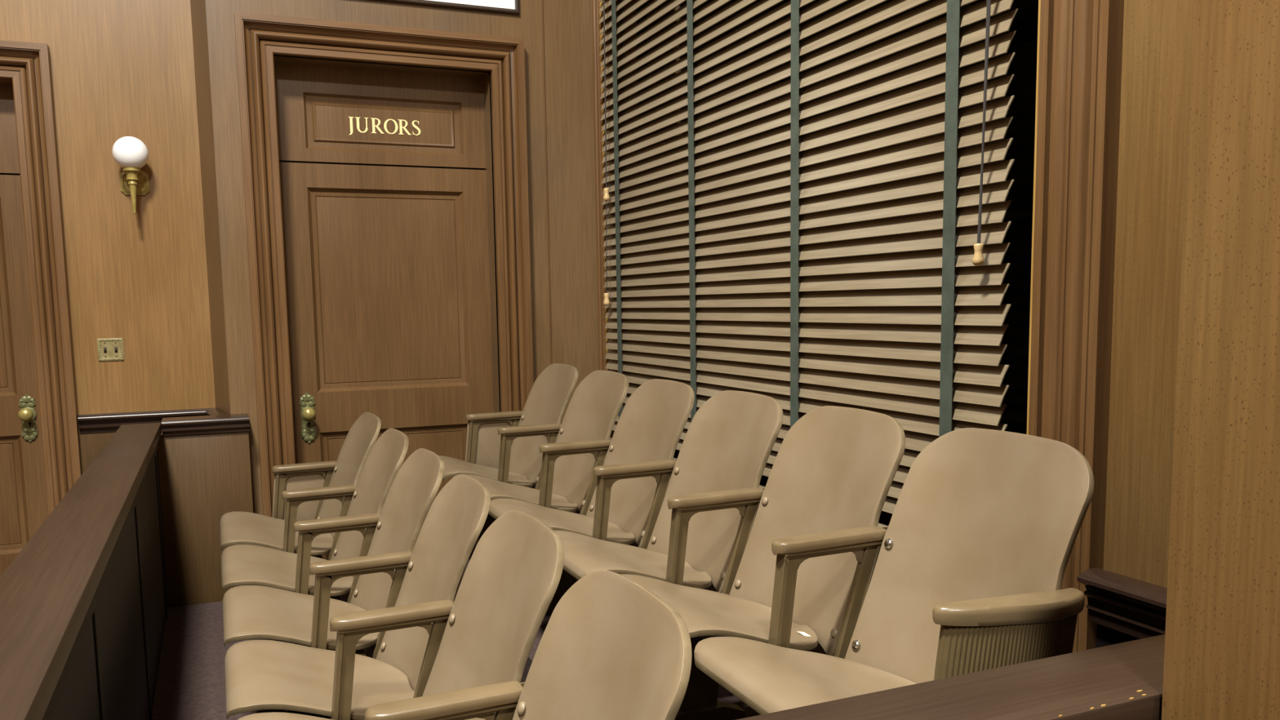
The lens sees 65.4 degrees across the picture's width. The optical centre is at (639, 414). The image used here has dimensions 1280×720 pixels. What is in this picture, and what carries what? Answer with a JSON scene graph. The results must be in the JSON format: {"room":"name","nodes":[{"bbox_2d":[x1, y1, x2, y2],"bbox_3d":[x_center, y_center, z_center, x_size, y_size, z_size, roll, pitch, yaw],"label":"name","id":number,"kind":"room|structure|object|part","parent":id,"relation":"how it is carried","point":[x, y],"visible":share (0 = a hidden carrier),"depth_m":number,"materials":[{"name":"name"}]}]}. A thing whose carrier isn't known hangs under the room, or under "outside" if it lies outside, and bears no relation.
{"room":"courtroom","nodes":[
{"label":"courtroom","id":0,"kind":"room"},
{"bbox_2d":[0,0,215,473],"bbox_3d":[-4.283,-1.768,3.472,5.020,5.700,0.310,-4,7,-23],"label":"wall","id":1,"kind":"structure","parent":0,"point":[120,68],"depth_m":4.30,"materials":[{"name":"brown wood"}]},
{"bbox_2d":[0,40,82,576],"bbox_3d":[-3.000,-0.247,4.082,1.199,2.504,0.230,-4,7,-23],"label":"door","id":2,"kind":"structure","parent":1,"relation":"in","point":[41,460],"depth_m":4.23,"materials":[{"name":"brown wood"}]},
{"bbox_3d":[-3.047,-1.190,4.056,0.961,0.384,0.040,-4,7,-23],"label":"transom panel","id":3,"kind":"part","parent":2,"relation":"part of","materials":[{"name":"brown wood"}]},
{"bbox_3d":[-2.637,-0.001,4.283,0.057,0.057,0.070,-4,7,-23],"label":"knob","id":4,"kind":"part","parent":2,"relation":"part of","materials":[{"name":"gold metal"}]},
{"bbox_3d":[-2.652,0.017,4.322,0.064,0.213,0.014,-4,7,-23],"label":"handle plate","id":5,"kind":"part","parent":2,"relation":"part of","materials":[{"name":"gold metal"}]},
{"bbox_2d":[97,337,124,361],"bbox_3d":[-2.292,-0.281,4.314,0.100,0.098,0.014,-4,7,-23],"label":"light switch","id":6,"kind":"object","parent":1,"relation":"attached to","point":[109,348],"visible":1,"depth_m":4.32,"materials":[{"name":"gold metal"}]},
{"bbox_2d":[111,136,149,213],"bbox_3d":[-2.146,-1.009,4.214,0.138,0.318,0.174,-4,7,-23],"label":"wall sconce","id":7,"kind":"object","parent":1,"relation":"attached to","point":[131,153],"visible":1,"depth_m":4.17,"materials":[{"name":"white glass"}]},
{"bbox_3d":[-2.140,-1.097,4.187,0.138,0.138,0.138,-4,7,-23],"label":"lamp shade","id":8,"kind":"part","parent":7,"relation":"part of","materials":[{"name":"white glass"}]},
{"bbox_3d":[-2.150,-0.948,4.233,0.068,0.191,0.131,-4,7,-23],"label":"torch stem","id":9,"kind":"part","parent":7,"relation":"part of","materials":[{"name":"gold metal"}]},
{"bbox_3d":[-2.175,-0.997,4.290,0.112,0.104,0.014,-4,7,-23],"label":"plate","id":10,"kind":"part","parent":7,"relation":"part of","materials":[{"name":"gold metal"}]},
{"bbox_2d":[77,407,226,433],"bbox_3d":[-2.048,0.046,4.198,0.600,0.082,0.480,-4,7,-23],"label":"trim","id":11,"kind":"structure","parent":1,"relation":"attached to","point":[102,422],"depth_m":4.34,"materials":[{"name":"brown wood"}]},
{"bbox_2d":[190,0,599,586],"bbox_3d":[-0.943,-1.953,4.679,2.148,5.700,0.686,-4,7,-23],"label":"wall","id":12,"kind":"structure","parent":0,"point":[568,56],"depth_m":4.52,"materials":[{"name":"brown wood"}]},
{"bbox_2d":[234,11,535,587],"bbox_3d":[-1.098,-0.366,4.472,1.200,2.597,0.246,-4,7,-23],"label":"door","id":13,"kind":"structure","parent":12,"relation":"in","point":[365,190],"depth_m":4.47,"materials":[{"name":"brown wood"}]},
{"bbox_3d":[-1.473,0.017,4.423,0.070,0.232,0.014,-4,7,-23],"label":"handle plate","id":14,"kind":"part","parent":13,"relation":"part of","materials":[{"name":"gold metal"}]},
{"bbox_3d":[-1.458,-0.004,4.384,0.057,0.057,0.070,-4,7,-23],"label":"knob","id":15,"kind":"part","parent":13,"relation":"part of","materials":[{"name":"gold metal"}]},
{"bbox_3d":[-1.149,-1.332,4.451,0.957,0.428,0.040,-4,7,-23],"label":"transom panel","id":16,"kind":"part","parent":13,"relation":"part of","materials":[{"name":"brown wood"}]},
{"bbox_2d":[373,0,519,15],"bbox_3d":[-1.093,-2.122,4.212,1.184,0.720,0.020,-4,7,-23],"label":"sheet","id":17,"kind":"object","parent":12,"relation":"attached to","point":[504,6],"visible":1,"depth_m":4.40,"materials":[{"name":"white paper"}]},
{"bbox_2d":[541,0,551,364],"bbox_3d":[-0.449,-1.943,4.523,0.006,5.700,0.020,-4,7,-23],"label":"trim","id":18,"kind":"structure","parent":12,"relation":"attached to","point":[541,0],"depth_m":4.61,"materials":[{"name":"brown wood"}]},
{"bbox_2d":[1161,0,1279,719],"bbox_3d":[1.512,-1.476,0.032,1.095,5.700,2.353,-4,7,-23],"label":"wall pier","id":19,"kind":"object","parent":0,"point":[1222,649],"depth_m":1.00,"materials":[{"name":"brown wood"}]},
{"bbox_3d":[-1.461,1.483,0.074,7.200,0.100,11.000,-4,7,-23],"label":"floor","id":20,"kind":"structure","parent":0,"visible":0},
{"bbox_2d":[0,422,168,719],"bbox_3d":[-1.257,0.690,2.345,0.142,0.971,3.626,-4,7,-23],"label":"rail","id":21,"kind":"object","parent":20,"relation":"on","point":[84,602],"visible":0.98,"depth_m":1.99,"materials":[{"name":"brown wood"}]},
{"bbox_2d":[157,413,253,607],"bbox_3d":[-1.784,0.498,4.120,0.362,0.978,0.132,-4,7,-23],"label":"wall","id":22,"kind":"structure","parent":20,"relation":"on","point":[204,461],"depth_m":4.07,"materials":[{"name":"brown wood"}]},
{"bbox_3d":[-1.773,0.042,4.077,0.324,0.062,0.132,-4,7,-23],"label":"cap moulding","id":23,"kind":"part","parent":22,"relation":"part of","materials":[{"name":"brown wood"}]},
{"bbox_2d":[151,591,376,719],"bbox_3d":[-0.332,1.005,2.782,2.035,0.220,3.560,-4,7,-23],"label":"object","id":24,"kind":"structure","parent":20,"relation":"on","point":[190,685],"depth_m":3.35,"materials":[{"name":"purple carpet"}]},
{"bbox_2d":[219,412,381,558],"bbox_3d":[-1.281,0.403,3.780,0.576,0.786,0.619,-4,7,-23],"label":"chair","id":25,"kind":"object","parent":24,"relation":"on","point":[237,527],"visible":0.69,"depth_m":3.93,"materials":[{"name":"beige paint"}]},
{"bbox_3d":[-1.352,0.453,3.726,0.398,0.111,0.551,-4,7,-23],"label":"seat","id":26,"kind":"part","parent":25,"relation":"part of","materials":[{"name":"beige paint"}]},
{"bbox_3d":[-1.368,0.362,4.050,0.253,0.270,0.007,-4,7,-23],"label":"panel","id":27,"kind":"part","parent":25,"relation":"part of","materials":[{"name":"beige paint"}]},
{"bbox_3d":[-1.344,0.211,4.036,0.274,0.030,0.063,-4,7,-23],"label":"armrest","id":28,"kind":"part","parent":25,"relation":"part of","materials":[{"name":"paint"}]},
{"bbox_3d":[-1.111,0.248,3.801,0.229,0.488,0.556,-4,7,-23],"label":"backrest","id":29,"kind":"part","parent":25,"relation":"part of","materials":[{"name":"beige paint"}]},
{"bbox_2d":[221,427,408,642],"bbox_3d":[-1.053,0.459,3.248,0.576,0.786,0.559,-4,7,-23],"label":"chair","id":30,"kind":"object","parent":24,"relation":"on","point":[241,564],"visible":0.64,"depth_m":3.35,"materials":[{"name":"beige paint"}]},
{"bbox_3d":[-1.125,0.508,3.197,0.398,0.111,0.497,-4,7,-23],"label":"seat","id":31,"kind":"part","parent":30,"relation":"part of","materials":[{"name":"beige paint"}]},
{"bbox_3d":[-1.106,0.270,3.480,0.274,0.030,0.057,-4,7,-23],"label":"armrest","id":32,"kind":"part","parent":30,"relation":"part of","materials":[{"name":"paint"}]},
{"bbox_3d":[-0.884,0.303,3.273,0.229,0.488,0.502,-4,7,-23],"label":"backrest","id":33,"kind":"part","parent":30,"relation":"part of","materials":[{"name":"beige paint"}]},
{"bbox_2d":[222,448,444,713],"bbox_3d":[-0.842,0.510,2.757,0.576,0.786,0.533,-4,7,-23],"label":"chair","id":34,"kind":"object","parent":24,"relation":"on","point":[249,611],"visible":0.73,"depth_m":2.85,"materials":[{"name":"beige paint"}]},
{"bbox_3d":[-0.914,0.559,2.706,0.398,0.111,0.474,-4,7,-23],"label":"seat","id":35,"kind":"part","parent":34,"relation":"part of","materials":[{"name":"beige paint"}]},
{"bbox_3d":[-0.890,0.322,2.978,0.274,0.030,0.054,-4,7,-23],"label":"armrest","id":36,"kind":"part","parent":34,"relation":"part of","materials":[{"name":"paint"}]},
{"bbox_3d":[-0.674,0.355,2.783,0.229,0.488,0.478,-4,7,-23],"label":"backrest","id":37,"kind":"part","parent":34,"relation":"part of","materials":[{"name":"beige paint"}]},
{"bbox_2d":[224,474,490,719],"bbox_3d":[-0.647,0.557,2.300,0.576,0.786,0.479,-4,7,-23],"label":"chair","id":38,"kind":"object","parent":24,"relation":"on","point":[260,674],"visible":0.83,"depth_m":2.37,"materials":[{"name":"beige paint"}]},
{"bbox_3d":[-0.720,0.607,2.252,0.398,0.111,0.426,-4,7,-23],"label":"seat","id":39,"kind":"part","parent":38,"relation":"part of","materials":[{"name":"beige paint"}]},
{"bbox_3d":[-0.685,0.372,2.499,0.274,0.030,0.049,-4,7,-23],"label":"armrest","id":40,"kind":"part","parent":38,"relation":"part of","materials":[{"name":"paint"}]},
{"bbox_3d":[-0.480,0.402,2.329,0.229,0.488,0.430,-4,7,-23],"label":"backrest","id":41,"kind":"part","parent":38,"relation":"part of","materials":[{"name":"beige paint"}]},
{"bbox_2d":[237,510,564,719],"bbox_3d":[-0.455,0.604,1.853,0.576,0.786,0.520,-4,7,-23],"label":"chair","id":42,"kind":"object","parent":24,"relation":"on","point":[486,635],"visible":0.87,"depth_m":2.00,"materials":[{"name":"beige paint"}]},
{"bbox_3d":[-0.527,0.653,1.804,0.398,0.111,0.462,-4,7,-23],"label":"seat","id":43,"kind":"part","parent":42,"relation":"part of","materials":[{"name":"beige paint"}]},
{"bbox_3d":[-0.501,0.416,2.069,0.274,0.030,0.053,-4,7,-23],"label":"armrest","id":44,"kind":"part","parent":42,"relation":"part of","materials":[{"name":"paint"}]},
{"bbox_3d":[-0.287,0.449,1.880,0.229,0.488,0.466,-4,7,-23],"label":"backrest","id":45,"kind":"part","parent":42,"relation":"part of","materials":[{"name":"beige paint"}]},
{"bbox_2d":[364,569,692,719],"bbox_3d":[-0.245,0.655,1.363,0.576,0.786,0.570,-4,7,-23],"label":"chair","id":46,"kind":"object","parent":24,"relation":"on","point":[611,647],"visible":1,"depth_m":1.51,"materials":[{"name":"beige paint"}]},
{"bbox_3d":[-0.301,0.465,1.603,0.274,0.030,0.052,-4,7,-23],"label":"armrest","id":47,"kind":"part","parent":46,"relation":"part of","materials":[{"name":"paint"}]},
{"bbox_3d":[-0.089,0.497,1.418,0.229,0.488,0.457,-4,7,-23],"label":"backrest","id":48,"kind":"part","parent":46,"relation":"part of","materials":[{"name":"beige paint"}]},
{"bbox_2d":[461,541,826,719],"bbox_3d":[0.171,0.784,2.975,0.935,0.159,3.560,-4,7,-23],"label":"floor","id":49,"kind":"structure","parent":24,"relation":"on","point":[724,695],"depth_m":2.96,"materials":[{"name":"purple carpet"}]},
{"bbox_2d":[439,363,577,544],"bbox_3d":[-0.574,0.193,4.124,0.576,0.786,0.539,-4,7,-23],"label":"chair","id":50,"kind":"object","parent":49,"relation":"on","point":[548,397],"visible":0.74,"depth_m":4.28,"materials":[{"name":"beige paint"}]},
{"bbox_3d":[-0.646,0.243,4.074,0.398,0.111,0.479,-4,7,-23],"label":"seat","id":51,"kind":"part","parent":50,"relation":"part of","materials":[{"name":"beige paint"}]},
{"bbox_3d":[-0.647,0.156,4.360,0.253,0.270,0.006,-4,7,-23],"label":"panel","id":52,"kind":"part","parent":50,"relation":"part of","materials":[{"name":"beige paint"}]},
{"bbox_3d":[-0.623,0.005,4.348,0.274,0.030,0.055,-4,7,-23],"label":"armrest","id":53,"kind":"part","parent":50,"relation":"part of","materials":[{"name":"paint"}]},
{"bbox_3d":[-0.406,0.038,4.150,0.229,0.488,0.483,-4,7,-23],"label":"backrest","id":54,"kind":"part","parent":50,"relation":"part of","materials":[{"name":"beige paint"}]},
{"bbox_2d":[451,370,628,514],"bbox_3d":[-0.366,0.243,3.640,0.576,0.786,0.540,-4,7,-23],"label":"chair","id":55,"kind":"object","parent":49,"relation":"on","point":[593,408],"visible":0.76,"depth_m":3.74,"materials":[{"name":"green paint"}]},
{"bbox_3d":[-0.438,0.293,3.589,0.398,0.111,0.480,-4,7,-23],"label":"seat","id":56,"kind":"part","parent":55,"relation":"part of","materials":[{"name":"beige paint"}]},
{"bbox_3d":[-0.416,0.055,3.864,0.274,0.030,0.055,-4,7,-23],"label":"armrest","id":57,"kind":"part","parent":55,"relation":"part of","materials":[{"name":"paint"}]},
{"bbox_3d":[-0.198,0.088,3.665,0.229,0.488,0.484,-4,7,-23],"label":"backrest","id":58,"kind":"part","parent":55,"relation":"part of","materials":[{"name":"beige paint"}]},
{"bbox_2d":[488,378,694,612],"bbox_3d":[-0.160,0.294,3.160,0.576,0.786,0.529,-4,7,-23],"label":"chair","id":59,"kind":"object","parent":49,"relation":"on","point":[651,423],"visible":0.77,"depth_m":3.25,"materials":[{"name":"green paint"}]},
{"bbox_3d":[-0.233,0.343,3.110,0.398,0.111,0.470,-4,7,-23],"label":"seat","id":60,"kind":"part","parent":59,"relation":"part of","materials":[{"name":"beige paint"}]},
{"bbox_3d":[-0.208,0.106,3.379,0.274,0.030,0.054,-4,7,-23],"label":"armrest","id":61,"kind":"part","parent":59,"relation":"part of","materials":[{"name":"paint"}]},
{"bbox_3d":[0.007,0.139,3.186,0.229,0.488,0.474,-4,7,-23],"label":"backrest","id":62,"kind":"part","parent":59,"relation":"part of","materials":[{"name":"beige paint"}]},
{"bbox_2d":[553,390,782,592],"bbox_3d":[0.042,0.343,2.688,0.576,0.786,0.520,-4,7,-23],"label":"chair","id":63,"kind":"object","parent":49,"relation":"on","point":[728,443],"visible":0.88,"depth_m":2.75,"materials":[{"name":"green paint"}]},
{"bbox_3d":[-0.031,0.392,2.639,0.398,0.111,0.462,-4,7,-23],"label":"seat","id":64,"kind":"part","parent":63,"relation":"part of","materials":[{"name":"beige paint"}]},
{"bbox_3d":[-0.004,0.155,2.904,0.274,0.030,0.053,-4,7,-23],"label":"armrest","id":65,"kind":"part","parent":63,"relation":"part of","materials":[{"name":"paint"}]},
{"bbox_3d":[0.209,0.188,2.715,0.229,0.488,0.466,-4,7,-23],"label":"backrest","id":66,"kind":"part","parent":63,"relation":"part of","materials":[{"name":"beige paint"}]},
{"bbox_2d":[619,405,905,719],"bbox_3d":[0.238,0.390,2.231,0.576,0.786,0.497,-4,7,-23],"label":"chair","id":67,"kind":"object","parent":49,"relation":"on","point":[835,468],"visible":0.77,"depth_m":2.31,"materials":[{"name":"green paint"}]},
{"bbox_3d":[0.196,0.204,2.438,0.274,0.030,0.051,-4,7,-23],"label":"armrest","id":68,"kind":"part","parent":67,"relation":"part of","materials":[{"name":"paint"}]},
{"bbox_3d":[0.165,0.440,2.182,0.398,0.111,0.442,-4,7,-23],"label":"seat","id":69,"kind":"part","parent":67,"relation":"part of","materials":[{"name":"beige paint"}]},
{"bbox_2d":[796,631,810,635],"bbox_3d":[0.352,0.470,2.138,0.017,0.005,0.034,-4,7,-23],"label":"sticker","id":70,"kind":"object","parent":67,"relation":"on","point":[804,633],"visible":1,"depth_m":2.14,"materials":[{"name":"beige paper"}]},
{"bbox_3d":[0.405,0.235,2.259,0.229,0.488,0.446,-4,7,-23],"label":"backrest","id":71,"kind":"part","parent":67,"relation":"part of","materials":[{"name":"beige paint"}]},
{"bbox_2d":[693,427,1093,714],"bbox_3d":[0.441,0.440,1.758,0.576,0.786,0.555,-4,7,-23],"label":"chair","id":72,"kind":"object","parent":49,"relation":"on","point":[966,573],"visible":0.88,"depth_m":1.83,"materials":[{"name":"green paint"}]},
{"bbox_3d":[0.356,0.486,1.736,0.398,0.111,0.441,-4,7,-23],"label":"seat","id":73,"kind":"part","parent":72,"relation":"part of","materials":[{"name":"beige paint"}]},
{"bbox_3d":[0.387,0.251,1.991,0.274,0.030,0.051,-4,7,-23],"label":"armrest","id":74,"kind":"part","parent":72,"relation":"part of","materials":[{"name":"paint"}]},
{"bbox_3d":[0.596,0.281,1.813,0.229,0.488,0.445,-4,7,-23],"label":"backrest","id":75,"kind":"part","parent":72,"relation":"part of","materials":[{"name":"beige paint"}]},
{"bbox_3d":[0.590,0.302,1.541,0.296,0.040,0.067,-4,7,-23],"label":"armrest","id":76,"kind":"part","parent":72,"relation":"part of","materials":[{"name":"paint"}]},
{"bbox_2d":[736,634,1164,719],"bbox_3d":[0.376,0.797,1.149,1.918,0.972,0.142,-4,7,-23],"label":"rail","id":77,"kind":"object","parent":20,"relation":"on","point":[1122,681],"visible":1,"depth_m":1.11,"materials":[{"name":"brown wood"}]},
{"bbox_3d":[1.781,-1.536,0.538,0.400,5.700,9.880,-4,7,-23],"label":"wall","id":78,"kind":"structure","parent":0,"visible":0},
{"bbox_2d":[591,0,1124,652],"bbox_3d":[0.469,-0.743,3.422,0.245,3.530,2.953,-4,7,-23],"label":"window","id":79,"kind":"structure","parent":78,"relation":"in","point":[1065,65],"depth_m":2.17,"materials":[{"name":"brown wood"}]},
{"bbox_3d":[0.414,-0.745,3.445,0.148,3.530,2.867,-4,7,-23],"label":"casing","id":80,"kind":"part","parent":79,"relation":"part of","materials":[{"name":"brown wood"}]},
{"bbox_2d":[598,0,1017,527],"bbox_3d":[0.330,-1.055,3.420,0.086,2.647,2.601,-4,7,-23],"label":"blind","id":81,"kind":"object","parent":79,"relation":"attached to","point":[886,299],"visible":0.83,"depth_m":3.02,"materials":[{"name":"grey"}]},
{"bbox_3d":[-0.158,-1.486,4.441,0.004,1.880,0.051,-4,7,-23],"label":"pull cord","id":82,"kind":"part","parent":81,"relation":"part of","materials":[{"name":"beige fabric"}]},
{"bbox_3d":[0.356,0.245,3.575,0.028,0.025,2.575,-4,7,-23],"label":"rail","id":83,"kind":"part","parent":81,"relation":"part of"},
{"bbox_3d":[0.785,-1.291,2.235,0.007,1.810,0.028,-4,7,-23],"label":"pull cord","id":84,"kind":"part","parent":81,"relation":"part of","materials":[{"name":"beige fabric"}]},
{"bbox_3d":[0.538,-1.048,3.478,0.040,2.700,2.688,-4,7,-23],"label":"frame","id":85,"kind":"part","parent":79,"relation":"part of","materials":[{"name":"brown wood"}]},
{"bbox_3d":[0.536,-1.047,3.477,0.006,2.700,2.688,-4,7,-23],"label":"pane","id":86,"kind":"part","parent":79,"relation":"part of","materials":[{"name":"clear glass"}]},
{"bbox_3d":[0.924,-0.706,2.109,0.052,3.290,0.186,-4,7,-23],"label":"casing","id":87,"kind":"part","parent":79,"relation":"part of","materials":[{"name":"brown wood"}]},
{"bbox_2d":[1096,623,1141,647],"bbox_3d":[1.199,0.694,1.696,0.028,0.590,1.030,-4,7,-23],"label":"wall","id":88,"kind":"structure","parent":78,"relation":"attached to","point":[1106,636],"depth_m":2.11,"materials":[{"name":"brown wood"}]},
{"bbox_2d":[1076,567,1167,638],"bbox_3d":[1.151,0.433,1.648,0.056,0.115,1.030,-4,7,-23],"label":"trim","id":89,"kind":"structure","parent":78,"relation":"attached to","point":[1132,606],"depth_m":2.02,"materials":[{"name":"brown wood"}]},
{"bbox_2d":[1103,0,1193,587],"bbox_3d":[1.157,-2.028,1.385,0.036,4.890,1.013,-4,7,-23],"label":"wall panel","id":90,"kind":"object","parent":78,"relation":"attached to","point":[1157,33],"depth_m":1.97,"materials":[{"name":"brown wood"}]}
]}

